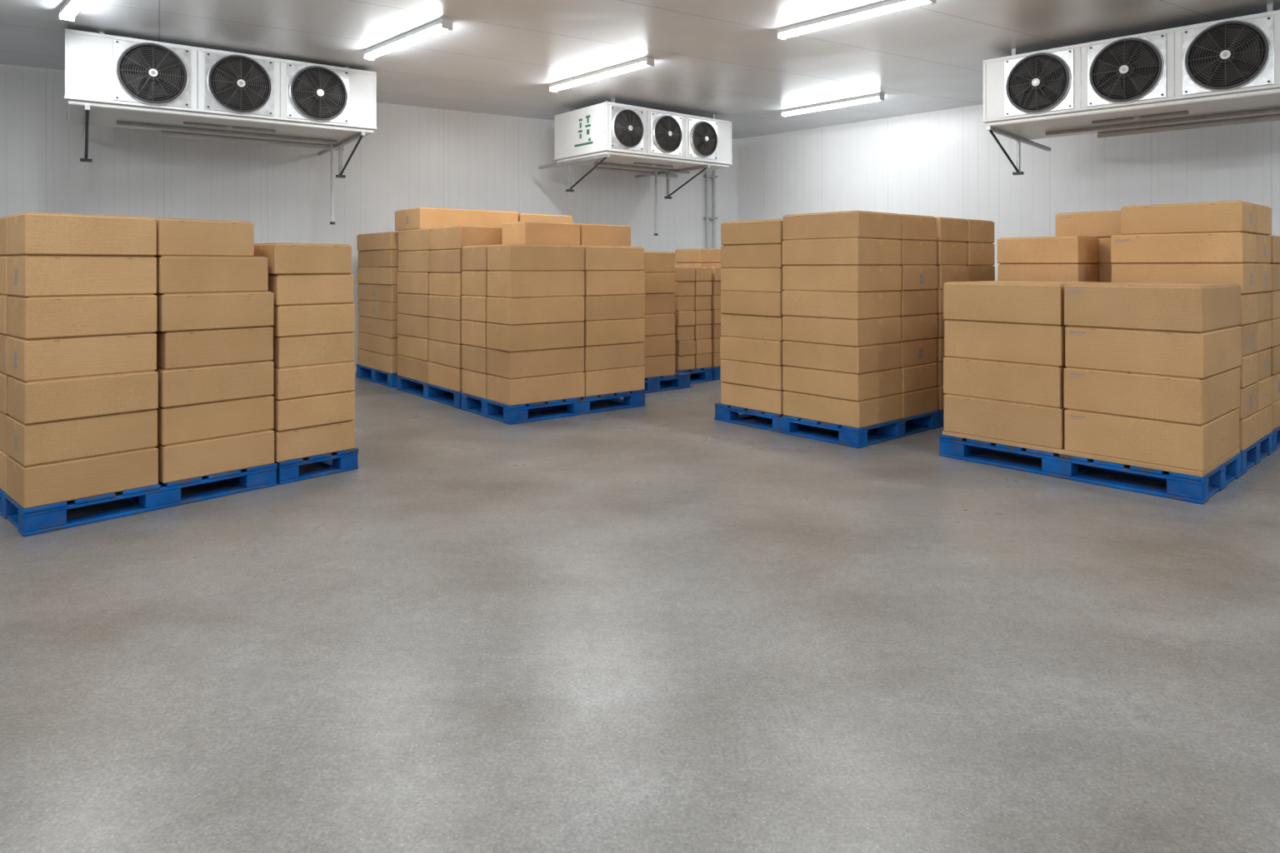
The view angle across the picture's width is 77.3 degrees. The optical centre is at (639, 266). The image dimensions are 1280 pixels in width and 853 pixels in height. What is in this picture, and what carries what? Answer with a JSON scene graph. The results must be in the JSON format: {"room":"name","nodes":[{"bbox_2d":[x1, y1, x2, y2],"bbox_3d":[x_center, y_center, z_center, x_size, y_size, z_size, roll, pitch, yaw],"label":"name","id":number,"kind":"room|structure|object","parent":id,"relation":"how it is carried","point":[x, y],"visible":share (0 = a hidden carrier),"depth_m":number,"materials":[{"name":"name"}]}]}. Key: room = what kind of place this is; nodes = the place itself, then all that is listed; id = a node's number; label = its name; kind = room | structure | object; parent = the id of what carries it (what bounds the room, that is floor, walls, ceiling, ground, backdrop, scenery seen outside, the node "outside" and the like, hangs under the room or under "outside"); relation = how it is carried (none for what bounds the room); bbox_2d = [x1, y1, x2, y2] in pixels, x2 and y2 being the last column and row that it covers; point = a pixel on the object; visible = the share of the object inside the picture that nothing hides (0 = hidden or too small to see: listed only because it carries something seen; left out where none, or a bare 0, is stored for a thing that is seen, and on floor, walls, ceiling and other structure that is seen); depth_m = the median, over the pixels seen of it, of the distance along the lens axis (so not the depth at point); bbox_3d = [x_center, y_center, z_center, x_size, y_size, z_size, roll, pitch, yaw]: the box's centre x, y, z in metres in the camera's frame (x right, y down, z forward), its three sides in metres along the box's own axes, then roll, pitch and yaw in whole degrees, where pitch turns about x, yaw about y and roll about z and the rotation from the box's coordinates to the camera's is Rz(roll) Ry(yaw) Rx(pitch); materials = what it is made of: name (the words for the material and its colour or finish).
{"room":"cold storage warehouse","nodes":[
{"label":"cold storage warehouse","id":0,"kind":"room"},
{"bbox_2d":[0,64,737,372],"bbox_3d":[-5.135,-0.400,9.823,15.783,3.600,0.105,0,0,-31],"label":"wall","id":1,"kind":"structure","parent":0,"point":[415,157],"depth_m":10.41,"materials":[{"name":"white metal"}]},
{"bbox_2d":[703,169,717,249],"bbox_3d":[1.187,-0.650,13.454,0.240,2.300,0.080,0,0,-31],"label":"conduit pipe","id":2,"kind":"object","parent":1,"relation":"attached to","point":[707,176],"visible":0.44,"depth_m":13.41,"materials":[{"name":"plastic"}]},
{"bbox_2d":[0,372,1279,852],"bbox_3d":[0.350,1.475,4.323,19.690,0.150,15.256,0,0,-31],"label":"floor","id":3,"kind":"structure","parent":0,"point":[663,625],"depth_m":2.90,"materials":[{"name":"concrete"}]},
{"bbox_2d":[0,462,277,537],"bbox_3d":[-3.126,1.329,4.957,1.007,0.142,1.310,0,0,42],"label":"pallet","id":4,"kind":"object","parent":3,"relation":"on","point":[38,520],"visible":0.48,"depth_m":4.54,"materials":[{"name":"paint"}]},
{"bbox_2d":[0,212,274,509],"bbox_3d":[-3.126,0.487,4.948,0.992,1.542,1.298,0,0,42],"label":"cardboard boxes","id":5,"kind":"object","parent":4,"relation":"on","point":[136,352],"visible":1,"depth_m":4.50},
{"bbox_2d":[274,447,358,484],"bbox_3d":[-2.500,1.329,5.662,1.005,0.142,0.545,0,0,42],"label":"pallet","id":6,"kind":"object","parent":3,"relation":"on","point":[287,472],"visible":0.34,"depth_m":5.34,"materials":[{"name":"paint"}]},
{"bbox_2d":[253,242,354,462],"bbox_3d":[-2.510,0.552,5.640,0.992,1.412,0.571,0,0,42],"label":"cardboard boxes","id":7,"kind":"object","parent":6,"relation":"on","point":[312,285],"visible":0.66,"depth_m":5.29},
{"bbox_2d":[356,364,422,388],"bbox_3d":[-2.758,1.317,10.041,1.200,0.165,1.157,0,0,-39],"label":"pallet","id":8,"kind":"object","parent":3,"relation":"on","point":[387,379],"visible":0.2,"depth_m":9.66,"materials":[{"name":"paint"}]},
{"bbox_2d":[356,231,399,373],"bbox_3d":[-2.753,0.415,10.038,1.207,1.640,1.127,0,0,-39],"label":"cardboard boxes","id":9,"kind":"object","parent":8,"relation":"on","point":[377,292],"visible":0.29,"depth_m":9.53},
{"bbox_2d":[396,375,461,409],"bbox_3d":[-1.670,1.317,8.958,1.546,0.165,1.605,0,0,-39],"label":"pallet","id":10,"kind":"object","parent":3,"relation":"on","point":[430,392],"visible":0.21,"depth_m":8.50,"materials":[{"name":"paint"}]},
{"bbox_2d":[395,207,572,392],"bbox_3d":[-1.525,0.295,9.136,1.996,1.880,1.705,0,0,-39],"label":"cardboard boxes","id":11,"kind":"object","parent":10,"relation":"on","point":[432,241],"visible":0.47,"depth_m":8.49},
{"bbox_2d":[460,389,645,424],"bbox_3d":[-0.849,1.317,7.932,1.546,0.165,0.978,0,0,-39],"label":"pallet","id":12,"kind":"object","parent":3,"relation":"on","point":[516,414],"visible":0.59,"depth_m":7.55,"materials":[{"name":"paint"}]},
{"bbox_2d":[461,220,644,405],"bbox_3d":[-0.770,0.397,7.987,1.738,1.676,0.971,0,0,-39],"label":"cardboard boxes","id":13,"kind":"object","parent":12,"relation":"on","point":[551,311],"visible":1,"depth_m":7.53},
{"bbox_2d":[645,370,690,393],"bbox_3d":[-0.185,1.317,9.339,1.100,0.165,1.106,0,0,-39],"label":"pallet","id":14,"kind":"object","parent":3,"relation":"on","point":[680,380],"visible":0.18,"depth_m":9.10,"materials":[{"name":"paint"}]},
{"bbox_2d":[639,251,674,378],"bbox_3d":[-0.230,0.533,9.299,0.781,1.404,1.077,0,0,-39],"label":"cardboard boxes","id":15,"kind":"object","parent":14,"relation":"on","point":[659,267],"visible":0.21,"depth_m":8.98},
{"bbox_2d":[663,367,713,383],"bbox_3d":[0.334,1.317,10.050,0.560,0.165,1.108,0,0,-39],"label":"pallet","id":16,"kind":"object","parent":3,"relation":"on","point":[704,374],"visible":0.2,"depth_m":9.73,"materials":[{"name":"paint"}]},
{"bbox_2d":[673,266,711,370],"bbox_3d":[0.338,0.617,10.047,0.562,1.235,1.078,0,0,-39],"label":"cardboard boxes","id":17,"kind":"object","parent":16,"relation":"on","point":[692,293],"visible":0.41,"depth_m":9.60},
{"bbox_2d":[690,366,720,380],"bbox_3d":[0.990,1.317,10.575,1.080,0.165,1.106,0,0,-39],"label":"pallet","id":18,"kind":"object","parent":3,"relation":"on","point":[717,370],"visible":0.07,"depth_m":9.85,"materials":[{"name":"paint"}]},
{"bbox_2d":[675,248,722,367],"bbox_3d":[0.997,0.499,10.575,1.067,1.472,1.077,0,0,-39],"label":"cardboard boxes","id":19,"kind":"object","parent":18,"relation":"on","point":[697,257],"visible":0.2,"depth_m":9.89},
{"bbox_2d":[714,402,939,448],"bbox_3d":[1.642,1.326,7.131,1.226,0.148,1.535,0,0,-41],"label":"pallet","id":20,"kind":"object","parent":3,"relation":"on","point":[847,436],"visible":0.63,"depth_m":6.67,"materials":[{"name":"paint"}]},
{"bbox_2d":[720,210,937,428],"bbox_3d":[1.655,0.408,7.113,1.210,1.688,1.471,0,0,-41],"label":"cardboard boxes","id":21,"kind":"object","parent":20,"relation":"on","point":[828,317],"visible":1,"depth_m":6.59},
{"bbox_2d":[909,409,943,427],"bbox_3d":[2.525,1.326,7.892,1.077,0.148,1.535,0,0,-41],"label":"pallet","id":22,"kind":"object","parent":3,"relation":"on","point":[941,414],"visible":0.02,"depth_m":6.97,"materials":[{"name":"paint"}]},
{"bbox_2d":[934,216,994,409],"bbox_3d":[2.530,0.408,7.868,1.037,1.688,1.472,0,0,-41],"label":"cardboard boxes","id":23,"kind":"object","parent":22,"relation":"on","point":[965,247],"visible":0.06,"depth_m":7.19},
{"bbox_2d":[939,433,1241,504],"bbox_3d":[3.112,1.320,5.627,0.957,0.160,1.640,0,0,-42],"label":"pallet","id":24,"kind":"object","parent":3,"relation":"on","point":[1193,489],"visible":0.59,"depth_m":5.25,"materials":[{"name":"paint"}]},
{"bbox_2d":[942,280,1241,477],"bbox_3d":[3.117,0.677,5.613,0.950,1.126,1.616,0,0,-42],"label":"cardboard boxes","id":25,"kind":"object","parent":24,"relation":"on","point":[1146,375],"visible":1,"depth_m":5.16},
{"bbox_2d":[1240,431,1273,475],"bbox_3d":[3.826,1.320,6.306,0.964,0.160,1.690,0,0,-42],"label":"pallet","id":26,"kind":"object","parent":3,"relation":"on","point":[1253,454],"visible":0.15,"depth_m":5.67,"materials":[{"name":"paint"}]},
{"bbox_2d":[997,200,1272,450],"bbox_3d":[3.840,0.396,6.299,0.938,1.688,1.662,0,0,-42],"label":"cardboard boxes","id":27,"kind":"object","parent":26,"relation":"on","point":[1226,242],"visible":0.54,"depth_m":5.76},
{"bbox_2d":[1272,425,1279,452],"bbox_3d":[4.561,1.320,6.970,0.968,0.160,1.690,0,0,-42],"label":"pallet","id":28,"kind":"object","parent":3,"relation":"on","point":[1276,437],"visible":0.07,"depth_m":6.09,"materials":[{"name":"paint"}]},
{"bbox_2d":[1268,235,1279,429],"bbox_3d":[4.572,0.501,6.960,0.948,1.477,1.659,0,0,-42],"label":"cardboard boxes","id":29,"kind":"object","parent":28,"relation":"on","point":[1275,240],"visible":0.09,"depth_m":6.08},
{"bbox_2d":[0,0,1279,139],"bbox_3d":[0.350,-2.260,4.323,19.690,0.120,15.256,0,0,-31],"label":"ceiling","id":30,"kind":"structure","parent":0,"point":[725,59],"depth_m":7.78,"materials":[{"name":"metal"}]},
{"bbox_2d":[59,0,89,21],"bbox_3d":[-4.405,-2.158,6.355,1.485,0.085,0.110,0,0,45],"label":"batten","id":31,"kind":"object","parent":30,"relation":"attached to","point":[68,11],"depth_m":6.65,"materials":[{"name":"white plastic"}]},
{"bbox_2d":[64,28,376,224],"bbox_3d":[-4.602,-1.355,8.811,2.812,1.690,2.034,0,0,-35],"label":"evaporator cooling unit","id":32,"kind":"object","parent":30,"relation":"hanging from","point":[174,90],"visible":1,"depth_m":8.04,"materials":[{"name":"metal"}]},
{"bbox_2d":[363,18,452,60],"bbox_3d":[-2.246,-2.158,7.655,0.110,0.085,1.511,0,0,-45],"label":"batten","id":33,"kind":"object","parent":30,"relation":"attached to","point":[441,25],"depth_m":7.53,"materials":[{"name":"white plastic"}]},
{"bbox_2d":[549,56,654,92],"bbox_3d":[-0.473,-2.158,9.055,0.110,0.085,1.730,0,0,-43],"label":"batten","id":34,"kind":"object","parent":30,"relation":"attached to","point":[645,62],"depth_m":8.93,"materials":[{"name":"white plastic"}]},
{"bbox_2d":[538,97,732,235],"bbox_3d":[-0.045,-1.335,11.505,2.287,1.730,1.734,0,0,-39],"label":"evaporator cooling unit","id":35,"kind":"object","parent":30,"relation":"hanging from","point":[612,137],"visible":1,"depth_m":10.83,"materials":[{"name":"metal"}]},
{"bbox_2d":[780,93,884,116],"bbox_3d":[2.550,-2.158,10.725,0.110,0.085,1.535,0,0,-44],"label":"batten","id":36,"kind":"object","parent":30,"relation":"attached to","point":[877,97],"depth_m":10.63,"materials":[{"name":"white plastic"}]},
{"bbox_2d":[776,0,935,40],"bbox_3d":[1.824,-2.158,6.920,0.110,0.085,1.484,0,0,-44],"label":"batten","id":37,"kind":"object","parent":30,"relation":"attached to","point":[890,6],"depth_m":6.89,"materials":[{"name":"white plastic"}]},
{"bbox_2d":[982,3,1279,174],"bbox_3d":[5.104,-1.605,8.018,2.562,1.190,2.134,0,0,43],"label":"evaporator cooling unit","id":38,"kind":"object","parent":30,"relation":"hanging from","point":[1223,72],"visible":1,"depth_m":7.33,"materials":[{"name":"metal"}]},
{"bbox_2d":[737,104,1279,280],"bbox_3d":[7.176,-0.400,8.375,0.101,3.600,15.442,0,0,-45],"label":"wall","id":39,"kind":"structure","parent":0,"point":[947,162],"depth_m":10.79,"materials":[{"name":"white metal"}]}
]}

